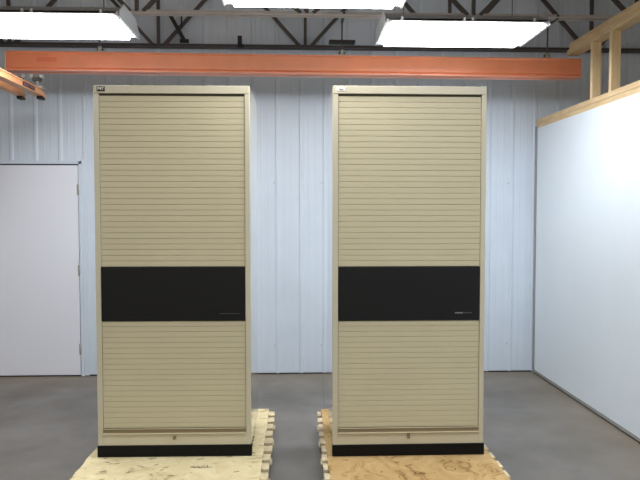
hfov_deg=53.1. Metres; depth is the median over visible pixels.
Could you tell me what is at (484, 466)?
pallet
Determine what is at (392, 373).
roller shutter
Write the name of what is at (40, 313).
door
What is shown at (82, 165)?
trim
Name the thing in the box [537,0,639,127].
frame
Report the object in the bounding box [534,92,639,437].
wall
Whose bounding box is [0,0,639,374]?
wall
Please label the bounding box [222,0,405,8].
ceiling light
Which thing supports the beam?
hanging from the joist at (145, 11)
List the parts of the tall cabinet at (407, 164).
access panel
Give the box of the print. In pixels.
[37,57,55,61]
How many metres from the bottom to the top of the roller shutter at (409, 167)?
0.981 m
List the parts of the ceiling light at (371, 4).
plate, plate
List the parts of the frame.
plate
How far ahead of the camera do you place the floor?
4.64 m
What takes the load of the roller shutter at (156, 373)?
hanging from the tall cabinet at (175, 167)
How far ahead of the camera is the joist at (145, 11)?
5.20 m
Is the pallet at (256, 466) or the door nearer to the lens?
the pallet at (256, 466)
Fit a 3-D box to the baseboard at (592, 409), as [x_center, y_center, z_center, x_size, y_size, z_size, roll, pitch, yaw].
[2.336,1.476,1.729,0.122,0.030,9.150,0,2,-2]
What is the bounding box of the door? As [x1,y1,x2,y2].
[0,164,80,376]
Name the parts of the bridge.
rail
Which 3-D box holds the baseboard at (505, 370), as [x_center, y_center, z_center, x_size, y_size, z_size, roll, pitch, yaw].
[-0.061,1.301,6.257,4.317,0.012,0.006,0,2,-2]
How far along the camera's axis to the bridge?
5.18 m
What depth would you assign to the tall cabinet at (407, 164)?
3.72 m
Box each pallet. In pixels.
[70,409,274,479]
[317,409,510,479]
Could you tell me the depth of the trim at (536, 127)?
6.25 m
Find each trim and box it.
[0,159,89,375]
[532,126,537,372]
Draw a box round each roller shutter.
[99,96,244,266]
[102,320,245,427]
[338,96,480,266]
[338,320,478,427]
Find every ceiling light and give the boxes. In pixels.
[0,0,139,39]
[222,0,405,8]
[375,0,550,47]
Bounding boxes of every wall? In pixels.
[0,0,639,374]
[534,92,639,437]
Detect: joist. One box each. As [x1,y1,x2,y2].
[0,0,639,52]
[117,0,638,20]
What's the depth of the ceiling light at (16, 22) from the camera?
4.22 m
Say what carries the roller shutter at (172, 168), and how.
hanging from the tall cabinet at (175, 167)
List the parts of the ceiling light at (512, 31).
plate, plate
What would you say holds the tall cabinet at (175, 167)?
on the pallet at (256, 466)
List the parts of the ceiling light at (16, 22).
plate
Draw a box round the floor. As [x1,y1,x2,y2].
[0,372,639,479]
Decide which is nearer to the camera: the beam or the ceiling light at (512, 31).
the ceiling light at (512, 31)
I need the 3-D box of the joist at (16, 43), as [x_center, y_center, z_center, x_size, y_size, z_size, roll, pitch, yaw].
[-0.138,-2.151,6.002,12.302,0.720,0.120,0,2,-2]
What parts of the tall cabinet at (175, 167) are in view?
access panel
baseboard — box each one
[90,370,531,375]
[533,370,639,442]
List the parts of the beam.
hanger plate, hanger rod, hanger rod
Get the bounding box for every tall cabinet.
[93,85,257,456]
[327,86,486,455]
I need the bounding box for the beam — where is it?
[4,11,580,80]
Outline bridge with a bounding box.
[0,68,45,99]

